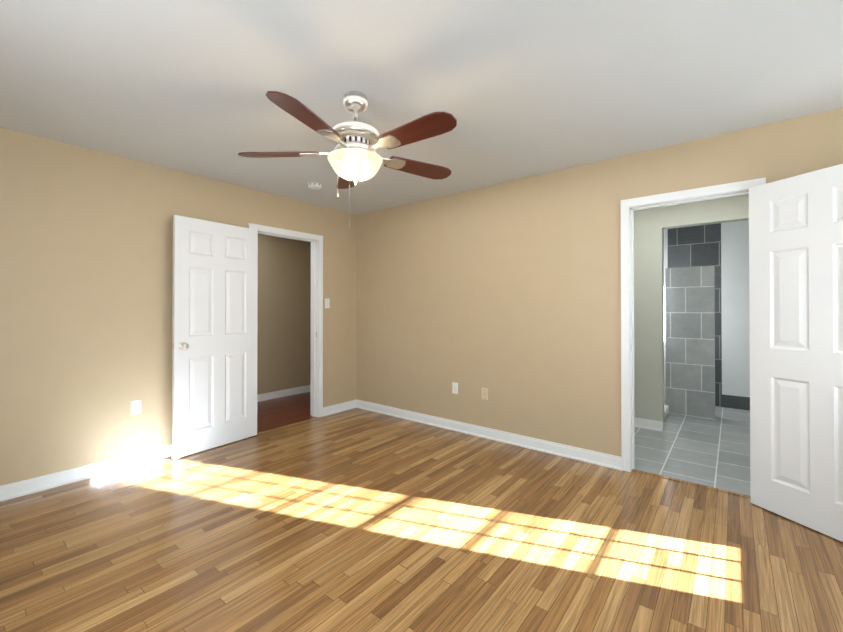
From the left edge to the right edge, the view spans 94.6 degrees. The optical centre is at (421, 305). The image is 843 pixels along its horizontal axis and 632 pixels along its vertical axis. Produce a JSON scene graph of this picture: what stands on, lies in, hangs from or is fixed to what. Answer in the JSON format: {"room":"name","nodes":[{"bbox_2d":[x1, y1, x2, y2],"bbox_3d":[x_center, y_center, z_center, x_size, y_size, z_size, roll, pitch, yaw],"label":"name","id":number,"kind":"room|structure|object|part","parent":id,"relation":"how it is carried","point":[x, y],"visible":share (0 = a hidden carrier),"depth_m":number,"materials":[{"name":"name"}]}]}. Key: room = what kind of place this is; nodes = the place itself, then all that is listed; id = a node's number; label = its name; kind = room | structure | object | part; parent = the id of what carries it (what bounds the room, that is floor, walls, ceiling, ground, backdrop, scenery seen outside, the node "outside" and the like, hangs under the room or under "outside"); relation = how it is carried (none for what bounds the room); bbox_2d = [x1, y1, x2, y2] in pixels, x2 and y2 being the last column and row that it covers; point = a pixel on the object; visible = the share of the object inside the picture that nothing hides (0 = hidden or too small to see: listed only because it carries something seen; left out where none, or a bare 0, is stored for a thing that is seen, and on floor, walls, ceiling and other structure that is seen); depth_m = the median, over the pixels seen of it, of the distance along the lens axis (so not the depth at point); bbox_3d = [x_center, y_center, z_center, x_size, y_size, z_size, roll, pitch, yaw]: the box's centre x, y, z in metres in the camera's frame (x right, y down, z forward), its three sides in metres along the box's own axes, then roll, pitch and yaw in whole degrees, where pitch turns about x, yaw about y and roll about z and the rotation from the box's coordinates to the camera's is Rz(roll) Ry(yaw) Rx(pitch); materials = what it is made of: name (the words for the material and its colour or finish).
{"room":"empty bedroom","nodes":[
{"label":"empty bedroom","id":0,"kind":"room"},
{"bbox_2d":[0,127,356,485],"bbox_3d":[-2.091,0.058,3.461,0.120,2.440,4.140,0,0,39],"label":"wall","id":1,"kind":"structure","parent":0,"point":[86,264],"depth_m":2.94,"materials":[{"name":"beige paint"}]},
{"bbox_2d":[0,444,171,501],"bbox_3d":[-2.470,1.227,2.864,0.026,0.095,2.447,0,0,39],"label":"baseboard","id":2,"kind":"structure","parent":1,"relation":"attached to","point":[33,485],"depth_m":2.84,"materials":[{"name":"white paint"}]},
{"bbox_2d":[131,399,140,414],"bbox_3d":[-2.285,0.816,3.112,0.007,0.114,0.070,0,0,39],"label":"electrical outlet","id":3,"kind":"object","parent":1,"relation":"attached to","point":[135,407],"visible":1,"depth_m":3.11,"materials":[{"name":"white plastic"}]},
{"bbox_2d":[172,215,257,458],"bbox_3d":[-1.839,0.261,3.532,0.175,2.019,0.764,0,0,34],"label":"door","id":4,"kind":"structure","parent":1,"relation":"in","point":[214,334],"depth_m":3.47,"materials":[{"name":"white paint"}]},
{"bbox_3d":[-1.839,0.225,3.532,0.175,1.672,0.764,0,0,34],"label":"knob","id":5,"kind":"part","parent":4,"relation":"part of","materials":[{"name":"silver metal"}]},
{"bbox_2d":[248,223,322,416],"bbox_3d":[-1.482,0.237,4.215,0.157,2.093,0.886,0,0,39],"label":"door frame","id":6,"kind":"structure","parent":1,"relation":"attached to","point":[316,390],"depth_m":4.49,"materials":[{"name":"white paint"}]},
{"bbox_2d":[325,299,329,307],"bbox_3d":[-1.105,-0.025,4.582,0.016,0.114,0.070,0,0,39],"label":"light switch","id":7,"kind":"object","parent":1,"relation":"attached to","point":[327,303],"visible":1,"depth_m":4.58,"materials":[{"name":"white plastic"}]},
{"bbox_2d":[323,400,355,415],"bbox_3d":[-0.992,1.239,4.708,0.026,0.095,0.507,0,0,39],"label":"baseboard","id":8,"kind":"structure","parent":1,"relation":"attached to","point":[336,408],"depth_m":4.70,"materials":[{"name":"white paint"}]},
{"bbox_2d":[257,234,310,393],"bbox_3d":[-2.597,0.067,4.829,0.120,2.440,4.000,0,0,39],"label":"wall","id":9,"kind":"structure","parent":0,"point":[284,319],"depth_m":5.50,"materials":[{"name":"beige paint"}]},
{"bbox_2d":[257,385,309,401],"bbox_3d":[-2.540,1.239,4.775,0.026,0.095,3.760,0,0,39],"label":"baseboard","id":10,"kind":"structure","parent":9,"relation":"attached to","point":[281,393],"depth_m":5.49,"materials":[{"name":"white paint"}]},
{"bbox_2d":[0,392,842,631],"bbox_3d":[0.218,1.329,3.543,6.370,0.100,7.170,0,0,39],"label":"floor","id":11,"kind":"structure","parent":0,"point":[356,520],"depth_m":2.09,"materials":[{"name":"brown wood"}]},
{"bbox_2d":[0,0,842,214],"bbox_3d":[0.218,-1.221,3.560,6.370,0.120,7.170,0,0,39],"label":"ceiling","id":12,"kind":"structure","parent":0,"point":[518,89],"depth_m":2.01,"materials":[{"name":"paint"}]},
{"bbox_2d":[307,182,321,189],"bbox_3d":[-1.024,-1.142,3.729,0.137,0.036,0.136,0,0,39],"label":"smoke detector","id":13,"kind":"object","parent":12,"relation":"attached to","point":[314,185],"visible":1,"depth_m":3.69,"materials":[{"name":"white plastic"}]},
{"bbox_2d":[238,91,456,227],"bbox_3d":[-0.326,-0.790,2.143,1.211,0.760,1.269,0,0,39],"label":"ceiling fan","id":14,"kind":"object","parent":12,"relation":"hanging from","point":[354,154],"visible":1,"depth_m":2.08,"materials":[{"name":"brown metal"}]},
{"bbox_3d":[-0.370,-0.765,2.176,0.306,0.118,0.306,0,0,39],"label":"lamp shade","id":15,"kind":"part","parent":14,"relation":"part of","materials":[{"name":"white glass"}]},
{"bbox_2d":[357,108,842,456],"bbox_3d":[1.113,0.058,3.468,4.870,2.440,0.120,0,0,39],"label":"wall","id":16,"kind":"structure","parent":0,"point":[507,294],"depth_m":3.52,"materials":[{"name":"beige paint"}]},
{"bbox_2d":[452,382,457,393],"bbox_3d":[0.344,0.852,3.999,0.070,0.114,0.007,0,0,39],"label":"electrical outlet","id":17,"kind":"object","parent":16,"relation":"attached to","point":[454,388],"visible":1,"depth_m":4.00,"materials":[{"name":"white plastic"}]},
{"bbox_2d":[482,388,487,399],"bbox_3d":[0.613,0.860,3.782,0.070,0.114,0.008,0,0,39],"label":"outlet","id":18,"kind":"object","parent":16,"relation":"attached to","point":[484,393],"visible":1,"depth_m":3.77,"materials":[{"name":"beige plastic"}]},
{"bbox_2d":[356,399,620,469],"bbox_3d":[0.361,1.234,3.971,3.057,0.095,0.026,0,0,39],"label":"baseboard","id":19,"kind":"structure","parent":16,"relation":"attached to","point":[598,458],"depth_m":3.64,"materials":[{"name":"white paint"}]},
{"bbox_2d":[621,177,765,471],"bbox_3d":[1.927,0.228,2.811,0.846,2.093,0.157,0,0,39],"label":"door frame","id":20,"kind":"structure","parent":16,"relation":"attached to","point":[629,207],"depth_m":2.99,"materials":[{"name":"white paint"}]},
{"bbox_2d":[748,164,842,541],"bbox_3d":[2.235,0.252,2.170,0.175,2.019,0.724,0,0,-18],"label":"bathroom door","id":21,"kind":"structure","parent":16,"relation":"in","point":[795,223],"depth_m":2.26,"materials":[{"name":"white paint"}]},
{"bbox_2d":[665,266,714,418],"bbox_3d":[3.160,0.420,4.580,0.470,1.730,0.120,0,0,39],"label":"wall","id":22,"kind":"structure","parent":0,"point":[690,335],"depth_m":4.52,"materials":[{"name":"tile"}]},
{"bbox_2d":[632,469,749,498],"bbox_3d":[1.911,1.271,2.785,0.720,0.006,0.035,0,0,39],"label":"trim","id":23,"kind":"structure","parent":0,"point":[695,484],"depth_m":2.77,"materials":[{"name":"brown wood"}]},
{"bbox_2d":[634,195,748,429],"bbox_3d":[2.430,0.062,4.079,2.400,2.440,0.120,0,0,39],"label":"wall","id":24,"kind":"structure","parent":0,"point":[651,225],"depth_m":3.99,"materials":[{"name":"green paint"}]},
{"bbox_2d":[635,417,662,430],"bbox_3d":[1.951,1.237,4.362,1.290,0.095,0.026,0,0,39],"label":"baseboard","id":25,"kind":"structure","parent":24,"relation":"attached to","point":[649,424],"depth_m":4.03,"materials":[{"name":"white paint"}]},
{"bbox_2d":[664,405,668,419],"bbox_3d":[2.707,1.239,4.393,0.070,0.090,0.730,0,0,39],"label":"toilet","id":26,"kind":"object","parent":24,"relation":"attached to","point":[666,407],"depth_m":4.51,"materials":[{"name":"white ceramic"}]},
{"bbox_2d":[664,220,749,399],"bbox_3d":[3.438,0.070,5.321,2.420,2.440,0.120,0,0,39],"label":"wall","id":27,"kind":"structure","parent":0,"point":[735,307],"depth_m":4.86,"materials":[{"name":"grey paint"}]},
{"bbox_2d":[664,287,665,340],"bbox_3d":[3.141,0.116,5.477,0.520,0.750,0.006,0,0,39],"label":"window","id":28,"kind":"structure","parent":27,"relation":"in","point":[664,317],"depth_m":5.32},
{"bbox_2d":[667,223,749,410],"bbox_3d":[3.886,0.068,4.952,1.260,2.440,0.135,0,0,39],"label":"tiled wall","id":29,"kind":"structure","parent":0,"point":[696,246],"depth_m":5.02,"materials":[{"name":"tile"}]}
]}

